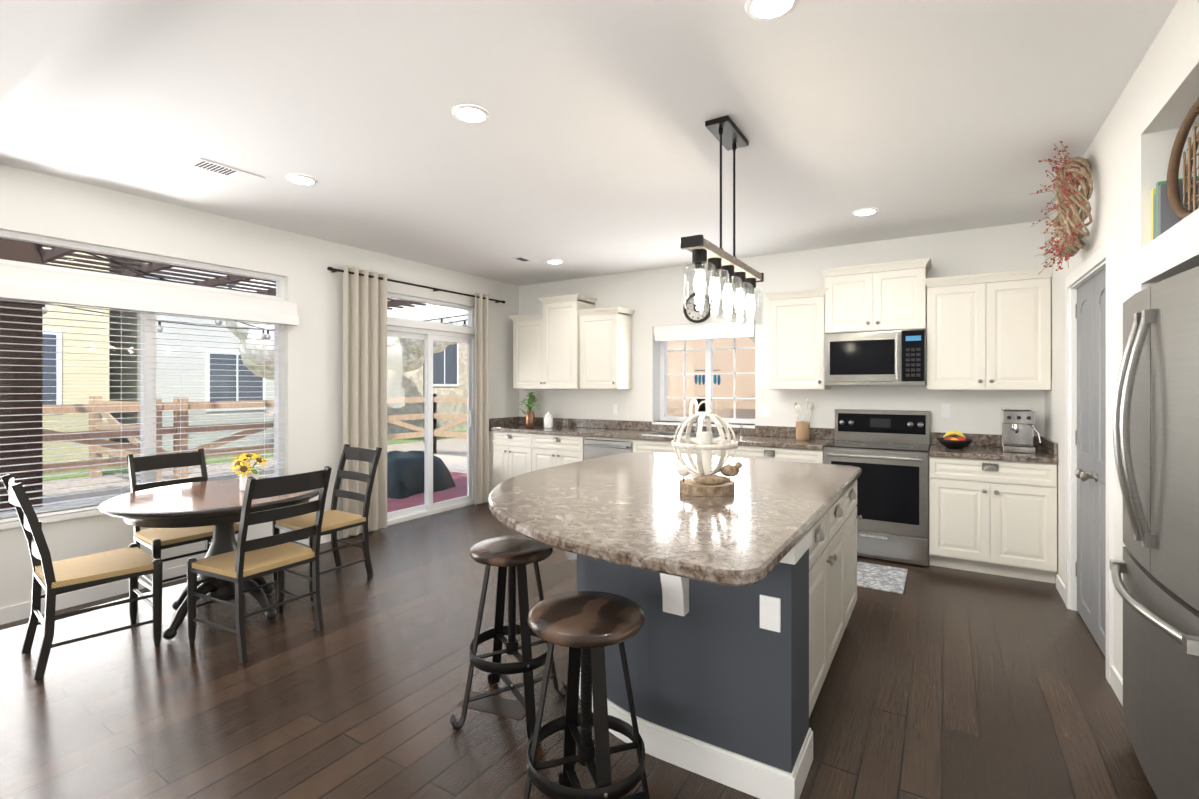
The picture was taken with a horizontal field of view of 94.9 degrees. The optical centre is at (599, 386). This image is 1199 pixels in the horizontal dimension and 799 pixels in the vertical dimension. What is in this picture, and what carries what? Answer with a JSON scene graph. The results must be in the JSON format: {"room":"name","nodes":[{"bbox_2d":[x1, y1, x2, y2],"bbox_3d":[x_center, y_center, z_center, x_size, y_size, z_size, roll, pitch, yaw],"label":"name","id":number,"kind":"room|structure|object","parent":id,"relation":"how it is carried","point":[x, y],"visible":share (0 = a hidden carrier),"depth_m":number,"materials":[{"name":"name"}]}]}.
{"room":"kitchen","nodes":[
{"label":"kitchen","id":0,"kind":"room"},
{"bbox_2d":[0,164,518,607],"bbox_3d":[-3.257,0.045,3.938,0.150,2.750,8.620,0,0,32],"label":"wall","id":1,"kind":"structure","parent":0,"point":[41,204],"depth_m":4.56,"materials":[{"name":"white paint"}]},
{"bbox_2d":[0,230,474,525],"bbox_3d":[-2.896,0.230,4.515,0.110,2.380,5.140,0,0,32],"label":"window","id":2,"kind":"structure","parent":1,"relation":"in","point":[426,508],"depth_m":4.72,"materials":[{"name":"clear glass"}]},
{"bbox_2d":[0,284,298,522],"bbox_3d":[-3.409,0.106,3.532,0.127,1.418,2.910,0,0,32],"label":"window blinds","id":3,"kind":"object","parent":2,"relation":"attached to","point":[25,294],"visible":0.83,"depth_m":3.77,"materials":[{"name":"white plastic"}]},
{"bbox_2d":[327,266,504,537],"bbox_3d":[-1.838,0.142,5.952,0.118,2.505,2.340,0,0,32],"label":"curtain","id":4,"kind":"object","parent":1,"relation":"attached to","point":[364,358],"visible":1,"depth_m":5.33,"materials":[{"name":"beige fabric"}]},
{"bbox_2d":[489,417,520,426],"bbox_3d":[-1.227,0.452,7.017,0.020,0.105,0.601,0,0,32],"label":"backsplash","id":5,"kind":"structure","parent":1,"relation":"attached to","point":[509,422],"depth_m":7.01,"materials":[{"name":"brown stone"}]},
{"bbox_2d":[0,239,1122,706],"bbox_3d":[-0.819,0.353,2.414,5.600,2.135,8.420,0,0,32],"label":"trim","id":6,"kind":"structure","parent":1,"relation":"attached to","point":[1100,259],"depth_m":3.49,"materials":[{"name":"white wood"}]},
{"bbox_2d":[0,502,1157,798],"bbox_3d":[-0.501,1.445,2.215,6.650,0.050,8.620,0,0,32],"label":"floor","id":7,"kind":"structure","parent":0,"point":[948,684],"depth_m":2.50,"materials":[{"name":"brown wood"}]},
{"bbox_2d":[0,474,162,679],"bbox_3d":[-2.775,0.942,2.957,0.536,0.963,0.568,0,0,38],"label":"chair","id":8,"kind":"object","parent":7,"relation":"on","point":[132,562],"visible":1,"depth_m":2.91,"materials":[{"name":"black wood"}]},
{"bbox_2d":[127,448,239,590],"bbox_3d":[-2.840,0.942,3.760,0.568,0.963,0.536,0,0,32],"label":"chair","id":9,"kind":"object","parent":7,"relation":"on","point":[156,541],"visible":0.38,"depth_m":3.71,"materials":[{"name":"black wood"}]},
{"bbox_2d":[98,477,319,639],"bbox_3d":[-2.336,1.037,3.421,1.156,0.764,1.156,0,0,32],"label":"dining table","id":10,"kind":"object","parent":7,"relation":"on","point":[217,504],"visible":0.73,"depth_m":3.19,"materials":[{"name":"black wood"}]},
{"bbox_2d":[231,453,266,490],"bbox_3d":[-2.219,0.539,3.494,0.232,0.230,0.223,0,0,32],"label":"sunflower","id":11,"kind":"object","parent":10,"relation":"on","point":[244,472],"visible":0.96,"depth_m":3.45,"materials":[{"name":"yellow plant"}]},
{"bbox_2d":[187,466,331,662],"bbox_3d":[-1.900,0.942,3.105,0.584,0.963,0.536,0,0,32],"label":"chair","id":12,"kind":"object","parent":7,"relation":"on","point":[280,554],"visible":1,"depth_m":3.01,"materials":[{"name":"black wood"}]},
{"bbox_2d":[272,444,381,597],"bbox_3d":[-1.999,0.942,4.068,0.536,0.963,0.584,0,0,32],"label":"chair","id":13,"kind":"object","parent":7,"relation":"on","point":[334,521],"visible":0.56,"depth_m":4.08,"materials":[{"name":"black wood"}]},
{"bbox_2d":[457,691,524,719],"bbox_3d":[-0.465,1.419,2.452,0.320,0.002,0.120,0,0,20],"label":"floor vent","id":14,"kind":"object","parent":7,"relation":"in","point":[505,707],"visible":0.75,"depth_m":2.44,"materials":[{"name":"brown wood"}]},
{"bbox_2d":[450,536,566,741],"bbox_3d":[-0.383,1.059,2.413,0.406,0.721,0.406,0,0,15],"label":"bar stool","id":15,"kind":"object","parent":7,"relation":"on","point":[514,553],"visible":0.94,"depth_m":2.34,"materials":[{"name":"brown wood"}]},
{"bbox_2d":[489,431,536,493],"bbox_3d":[-0.898,0.982,6.826,0.776,0.875,0.617,0,0,32],"label":"base cabinet","id":16,"kind":"object","parent":7,"relation":"on","point":[511,454],"depth_m":6.57,"materials":[{"name":"beige paint"}]},
{"bbox_2d":[489,423,834,450],"bbox_3d":[0.417,0.525,5.989,3.898,0.040,0.643,0,0,32],"label":"countertop","id":17,"kind":"structure","parent":16,"relation":"on","point":[593,432],"depth_m":5.70,"materials":[{"name":"brown stone"}]},
{"bbox_2d":[519,392,539,426],"bbox_3d":[-0.858,0.287,6.776,0.256,0.433,0.252,0,0,32],"label":"plant","id":18,"kind":"object","parent":17,"relation":"on","point":[530,419],"visible":1,"depth_m":6.75,"materials":[{"name":"green plant"}]},
{"bbox_2d":[544,412,552,427],"bbox_3d":[-0.622,0.408,6.690,0.112,0.192,0.112,0,0,32],"label":"jar","id":19,"kind":"object","parent":17,"relation":"on","point":[548,420],"visible":1,"depth_m":6.64,"materials":[{"name":"white ceramic"}]},
{"bbox_2d":[794,399,813,440],"bbox_3d":[1.914,0.309,5.154,0.183,0.389,0.169,0,0,32],"label":"utensil crock","id":20,"kind":"object","parent":17,"relation":"on","point":[802,430],"visible":1,"depth_m":5.11,"materials":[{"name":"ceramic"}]},
{"bbox_2d":[537,435,612,469],"bbox_3d":[-0.345,0.982,6.480,0.778,0.875,0.617,0,0,32],"label":"base cabinet","id":21,"kind":"object","parent":7,"relation":"on","point":[552,450],"depth_m":6.18,"materials":[{"name":"beige paint"}]},
{"bbox_2d":[523,591,649,798],"bbox_3d":[-0.041,1.059,1.715,0.406,0.721,0.406,0,0,26],"label":"bar stool","id":22,"kind":"object","parent":7,"relation":"on","point":[586,627],"visible":1,"depth_m":1.68,"materials":[{"name":"brown wood"}]},
{"bbox_2d":[584,439,632,459],"bbox_3d":[0.214,0.998,6.066,0.604,0.843,0.611,0,0,32],"label":"dishwasher","id":23,"kind":"object","parent":7,"relation":"on","point":[594,448],"visible":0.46,"depth_m":5.87,"materials":[{"name":"silver metal"}]},
{"bbox_2d":[566,472,861,798],"bbox_3d":[0.492,0.979,2.852,1.350,0.882,2.074,0,0,32],"label":"kitchen island","id":24,"kind":"object","parent":7,"relation":"on","point":[744,596],"depth_m":2.02,"materials":[{"name":"paint"}]},
{"bbox_2d":[489,452,861,591],"bbox_3d":[0.329,0.517,2.849,1.624,0.042,2.324,0,0,32],"label":"island countertop","id":25,"kind":"structure","parent":24,"relation":"on","point":[622,510],"depth_m":2.18,"materials":[{"name":"beige stone"}]},
{"bbox_2d":[672,401,744,496],"bbox_3d":[0.513,0.282,2.607,0.344,0.425,0.310,0,0,32],"label":"lantern","id":26,"kind":"object","parent":25,"relation":"on","point":[705,480],"visible":1,"depth_m":2.54,"materials":[{"name":"white wood"}]},
{"bbox_2d":[713,443,823,463],"bbox_3d":[1.666,0.982,5.223,0.968,0.875,0.617,0,0,32],"label":"base cabinet","id":27,"kind":"object","parent":7,"relation":"on","point":[764,453],"depth_m":4.91,"materials":[{"name":"beige paint"}]},
{"bbox_2d":[823,409,929,565],"bbox_3d":[2.383,0.818,4.724,0.768,1.205,0.699,0,0,32],"label":"range","id":28,"kind":"object","parent":7,"relation":"on","point":[886,452],"visible":0.94,"depth_m":4.48,"materials":[{"name":"silver metal"}]},
{"bbox_2d":[857,562,907,593],"bbox_3d":[1.946,1.416,4.176,0.660,0.008,0.580,0,0,32],"label":"area rug","id":29,"kind":"object","parent":7,"relation":"on","point":[882,578],"visible":0.43,"depth_m":4.07,"materials":[{"name":"grey fabric"}]},
{"bbox_2d":[929,459,1057,583],"bbox_3d":[3.064,0.982,4.349,0.777,0.875,0.617,0,0,32],"label":"base cabinet","id":30,"kind":"object","parent":7,"relation":"on","point":[992,507],"depth_m":4.08,"materials":[{"name":"beige paint"}]},
{"bbox_2d":[929,443,1056,462],"bbox_3d":[3.057,0.525,4.338,0.777,0.040,0.643,0,0,32],"label":"countertop","id":31,"kind":"structure","parent":30,"relation":"on","point":[937,450],"depth_m":4.14,"materials":[{"name":"brown stone"}]},
{"bbox_2d":[936,430,972,448],"bbox_3d":[2.891,0.431,4.481,0.260,0.146,0.260,0,0,32],"label":"bowl","id":32,"kind":"object","parent":31,"relation":"on","point":[962,442],"visible":1,"depth_m":4.43,"materials":[{"name":"black ceramic"}]},
{"bbox_2d":[1000,407,1040,452],"bbox_3d":[3.253,0.335,4.254,0.235,0.338,0.332,0,0,32],"label":"espresso machine","id":33,"kind":"object","parent":31,"relation":"on","point":[1017,428],"visible":1,"depth_m":4.22,"materials":[{"name":"silver metal"}]},
{"bbox_2d":[1110,266,1198,798],"bbox_3d":[2.182,0.519,1.667,0.919,1.778,0.955,0,0,32],"label":"fridge","id":34,"kind":"object","parent":7,"relation":"on","point":[1155,425],"visible":1,"depth_m":1.77,"materials":[{"name":"grey metal"}]},
{"bbox_2d":[0,0,1177,285],"bbox_3d":[-0.501,-1.305,2.215,6.650,0.250,8.620,0,0,32],"label":"ceiling","id":35,"kind":"structure","parent":0,"point":[590,148],"depth_m":2.69,"materials":[{"name":"white paint"}]},
{"bbox_2d":[188,158,264,183],"bbox_3d":[-2.293,-1.325,3.395,0.160,0.009,0.360,0,0,32],"label":"ceiling vent","id":36,"kind":"object","parent":35,"relation":"in","point":[218,168],"depth_m":3.37,"materials":[{"name":"white metal"}]},
{"bbox_2d":[286,174,316,184],"bbox_3d":[-1.912,-1.325,3.533,0.174,0.008,0.174,0,0,5],"label":"recessed light","id":37,"kind":"object","parent":35,"relation":"in","point":[295,178],"depth_m":3.52,"materials":[{"name":"white plastic"}]},
{"bbox_2d":[452,105,488,122],"bbox_3d":[-0.627,-1.325,2.683,0.174,0.008,0.174,0,0,-31],"label":"recessed light","id":38,"kind":"object","parent":35,"relation":"in","point":[470,113],"depth_m":2.67,"materials":[{"name":"white plastic"}]},
{"bbox_2d":[512,256,538,263],"bbox_3d":[-0.776,-1.325,5.784,0.120,0.009,0.300,0,0,32],"label":"ceiling vent","id":39,"kind":"object","parent":35,"relation":"in","point":[520,258],"depth_m":5.78,"materials":[{"name":"white metal"}]},
{"bbox_2d":[547,260,562,263],"bbox_3d":[-0.476,-1.325,5.867,0.174,0.008,0.174,0,0,23],"label":"recessed light","id":40,"kind":"object","parent":35,"relation":"in","point":[549,261],"depth_m":5.84,"materials":[{"name":"white"}]},
{"bbox_2d":[680,115,763,325],"bbox_3d":[0.669,-0.844,2.869,0.148,0.972,0.988,0,0,32],"label":"pendant light","id":41,"kind":"object","parent":35,"relation":"hanging from","point":[726,132],"visible":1,"depth_m":2.77,"materials":[{"name":"grey metal"}]},
{"bbox_2d":[746,0,798,20],"bbox_3d":[0.597,-1.325,1.906,0.174,0.008,0.174,0,0,23],"label":"recessed light","id":42,"kind":"object","parent":35,"relation":"in","point":[765,10],"depth_m":1.92,"materials":[{"name":"white"}]},
{"bbox_2d":[853,208,877,215],"bbox_3d":[2.023,-1.325,4.187,0.174,0.008,0.174,0,0,23],"label":"recessed light","id":43,"kind":"object","parent":35,"relation":"in","point":[866,211],"depth_m":4.17,"materials":[{"name":"white"}]},
{"bbox_2d":[519,220,1044,444],"bbox_3d":[1.768,0.045,5.703,6.500,2.750,0.300,0,0,32],"label":"wall","id":44,"kind":"structure","parent":0,"point":[652,298],"depth_m":5.43,"materials":[{"name":"white paint"}]},
{"bbox_2d":[513,314,536,388],"bbox_3d":[-0.781,-0.411,6.912,0.495,0.882,0.348,0,0,32],"label":"upper cabinet","id":45,"kind":"object","parent":44,"relation":"attached to","point":[524,329],"depth_m":6.79,"materials":[{"name":"beige paint"}]},
{"bbox_2d":[537,294,600,388],"bbox_3d":[-0.368,-0.501,6.630,0.629,1.062,0.387,0,0,32],"label":"upper cabinet","id":46,"kind":"object","parent":44,"relation":"attached to","point":[575,341],"depth_m":6.45,"materials":[{"name":"beige paint"}]},
{"bbox_2d":[585,310,632,388],"bbox_3d":[0.073,-0.411,6.377,0.510,0.882,0.348,0,0,32],"label":"upper cabinet","id":47,"kind":"object","parent":44,"relation":"attached to","point":[608,333],"depth_m":6.21,"materials":[{"name":"beige paint"}]},
{"bbox_2d":[613,404,618,413],"bbox_3d":[0.193,0.270,6.504,0.070,0.120,0.011,0,0,32],"label":"outlet","id":48,"kind":"object","parent":44,"relation":"attached to","point":[615,406],"depth_m":6.50,"materials":[{"name":"white plastic"}]},
{"bbox_2d":[683,293,712,322],"bbox_3d":[1.061,-0.850,5.943,0.330,0.330,0.040,0,0,32],"label":"round clock","id":49,"kind":"object","parent":44,"relation":"attached to","point":[695,316],"visible":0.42,"depth_m":5.95,"materials":[{"name":"grey"}]},
{"bbox_2d":[654,320,754,423],"bbox_3d":[1.172,-0.140,6.061,1.170,1.080,0.265,0,0,32],"label":"kitchen window","id":50,"kind":"structure","parent":44,"relation":"in","point":[707,332],"depth_m":6.10,"materials":[{"name":"white plastic"}]},
{"bbox_2d":[759,405,770,416],"bbox_3d":[1.677,0.250,5.576,0.115,0.120,0.011,0,0,32],"label":"outlet","id":51,"kind":"object","parent":44,"relation":"attached to","point":[764,410],"depth_m":5.57,"materials":[{"name":"white plastic"}]},
{"bbox_2d":[521,417,1040,450],"bbox_3d":[1.240,0.452,5.840,5.452,0.105,0.021,0,0,32],"label":"backsplash","id":52,"kind":"structure","parent":44,"relation":"attached to","point":[622,425],"depth_m":5.66,"materials":[{"name":"brown stone"}]},
{"bbox_2d":[768,289,830,389],"bbox_3d":[1.909,-0.414,5.229,0.490,0.887,0.348,0,0,32],"label":"upper cabinet","id":53,"kind":"object","parent":44,"relation":"attached to","point":[796,319],"depth_m":5.08,"materials":[{"name":"beige paint"}]},
{"bbox_2d":[824,265,883,333],"bbox_3d":[2.306,-0.749,4.970,0.451,0.547,0.367,0,0,32],"label":"upper cabinet","id":54,"kind":"object","parent":44,"relation":"attached to","point":[853,298],"depth_m":4.80,"materials":[{"name":"beige paint"}]},
{"bbox_2d":[824,329,926,384],"bbox_3d":[2.420,-0.237,4.840,0.776,0.455,0.464,0,0,32],"label":"microwave","id":55,"kind":"object","parent":54,"relation":"attached to","point":[884,358],"visible":1,"depth_m":4.67,"materials":[{"name":"silver metal"}]},
{"bbox_2d":[884,261,927,330],"bbox_3d":[2.586,-0.749,4.795,0.449,0.547,0.367,0,0,32],"label":"upper cabinet","id":56,"kind":"object","parent":44,"relation":"attached to","point":[905,282],"depth_m":4.60,"materials":[{"name":"beige paint"}]},
{"bbox_2d":[941,404,950,417],"bbox_3d":[2.991,0.210,4.754,0.070,0.120,0.011,0,0,32],"label":"outlet","id":57,"kind":"object","parent":44,"relation":"attached to","point":[945,408],"depth_m":4.75,"materials":[{"name":"white plastic"}]},
{"bbox_2d":[925,273,995,389],"bbox_3d":[2.982,-0.413,4.559,0.460,0.887,0.348,0,0,32],"label":"upper cabinet","id":58,"kind":"object","parent":44,"relation":"attached to","point":[988,331],"depth_m":4.40,"materials":[{"name":"beige paint"}]},
{"bbox_2d":[996,269,1052,389],"bbox_3d":[3.270,-0.413,4.379,0.460,0.887,0.348,0,0,32],"label":"upper cabinet","id":59,"kind":"object","parent":44,"relation":"attached to","point":[1023,300],"depth_m":4.20,"materials":[{"name":"beige paint"}]},
{"bbox_2d":[1045,0,1198,678],"bbox_3d":[1.738,0.045,0.638,0.900,2.750,8.320,0,0,32],"label":"wall","id":60,"kind":"structure","parent":0,"point":[1127,154],"depth_m":2.37,"materials":[{"name":"white paint"}]},
{"bbox_2d":[1041,436,1056,458],"bbox_3d":[3.378,0.452,4.137,0.020,0.105,0.601,0,0,32],"label":"backsplash","id":61,"kind":"structure","parent":60,"relation":"attached to","point":[1047,445],"depth_m":4.08,"materials":[{"name":"brown stone"}]},
{"bbox_2d":[1031,141,1092,274],"bbox_3d":[2.587,-1.021,3.079,0.216,0.714,0.796,0,0,32],"label":"wreath","id":62,"kind":"object","parent":60,"relation":"attached to","point":[1074,172],"visible":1,"depth_m":2.97,"materials":[{"name":"red"}]},
{"bbox_2d":[1075,268,1105,657],"bbox_3d":[2.751,0.397,3.088,0.107,2.026,0.963,0,0,32],"label":"pantry doors","id":63,"kind":"structure","parent":60,"relation":"in","point":[1090,443],"depth_m":3.11,"materials":[{"name":"paint"},{"name":"wood"},{"name":"nickel"}]},
{"bbox_2d":[1151,98,1198,240],"bbox_3d":[2.165,-0.776,1.850,0.278,0.421,0.735,0,0,32],"label":"books","id":64,"kind":"object","parent":60,"relation":"in","point":[1174,199],"visible":0.88,"depth_m":2.08,"materials":[{"name":"paper"}]},
{"label":"outside","id":65,"kind":"structure","parent":0,"visible":0},
{"bbox_2d":[43,438,466,505],"bbox_3d":[-3.070,1.639,13.716,100.000,0.200,100.000,0,0,32],"label":"ground","id":66,"kind":"structure","parent":65,"point":[457,461],"depth_m":9.72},
{"bbox_2d":[42,247,149,463],"bbox_3d":[-18.101,-2.620,8.490,12.750,8.320,13.900,0,0,32],"label":"house","id":67,"kind":"structure","parent":66,"relation":"on","point":[106,392],"depth_m":10.87,"materials":[{"name":"yellow"}]},
{"bbox_2d":[0,238,426,511],"bbox_3d":[-5.152,0.062,5.170,4.330,2.955,9.700,0,0,32],"label":"pergola","id":68,"kind":"object","parent":66,"relation":"on","point":[7,253],"depth_m":3.75,"materials":[{"name":"brown wood"}]},
{"bbox_2d":[42,302,46,313],"label":"string lights","id":69,"kind":"object","parent":68,"relation":"hanging from","point":[43,305],"depth_m":5.88,"materials":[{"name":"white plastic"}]},
{"bbox_2d":[62,306,136,317],"label":"string lights","id":70,"kind":"object","parent":68,"relation":"hanging from","point":[62,306],"depth_m":6.05,"materials":[{"name":"black plastic"}]},
{"bbox_2d":[78,250,175,282],"label":"string lights","id":71,"kind":"object","parent":68,"relation":"hanging from","point":[113,261],"depth_m":4.19,"materials":[{"name":"black plastic"}]},
{"bbox_2d":[156,320,273,339],"label":"string lights","id":72,"kind":"object","parent":68,"relation":"hanging from","point":[217,322],"depth_m":6.35,"materials":[{"name":"black plastic"}]},
{"bbox_2d":[423,314,467,325],"label":"string lights","id":73,"kind":"object","parent":68,"relation":"hanging from","point":[464,324],"depth_m":7.22,"materials":[{"name":"black plastic"}]},
{"bbox_2d":[43,430,466,512],"bbox_3d":[-12.101,1.494,13.466,24.950,0.090,70.000,0,0,32],"label":"ground","id":74,"kind":"structure","parent":66,"relation":"on","point":[460,481],"depth_m":8.47,"materials":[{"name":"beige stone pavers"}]},
{"bbox_2d":[387,450,455,498],"bbox_3d":[-2.843,1.183,7.854,1.339,0.532,1.186,0,0,32],"label":"tarp","id":75,"kind":"object","parent":74,"relation":"on","point":[395,477],"depth_m":7.50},
{"bbox_2d":[150,267,467,450],"bbox_3d":[-10.215,-2.621,22.282,13.500,8.320,17.750,0,0,32],"label":"house","id":76,"kind":"structure","parent":66,"relation":"on","point":[455,361],"depth_m":13.45,"materials":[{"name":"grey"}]},
{"bbox_2d":[42,394,754,502],"bbox_3d":[-3.188,0.855,3.530,15.540,1.370,14.740,0,0,32],"label":"fence","id":77,"kind":"object","parent":66,"relation":"on","point":[101,406],"depth_m":8.70,"materials":[{"name":"brown wood"}]},
{"bbox_2d":[225,280,754,442],"bbox_3d":[-1.085,-0.789,7.646,16.489,4.657,17.174,0,0,32],"label":"trees","id":78,"kind":"object","parent":66,"relation":"on","point":[405,359],"depth_m":13.72,"materials":[{"name":"green plant"}]},
{"bbox_2d":[667,337,754,418],"bbox_3d":[8.644,-2.621,18.775,14.200,8.320,11.700,0,0,32],"label":"house","id":79,"kind":"structure","parent":66,"relation":"on","point":[744,385],"depth_m":15.59,"materials":[{"name":"yellow"}]},
{"bbox_2d":[694,370,720,384],"bbox_3d":[1.343,-0.446,6.853,0.342,0.869,0.011,0,0,32],"label":"wind chime","id":80,"kind":"object","parent":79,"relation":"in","point":[717,379],"depth_m":6.88,"materials":[{"name":"multicoloured glass"}]}
]}

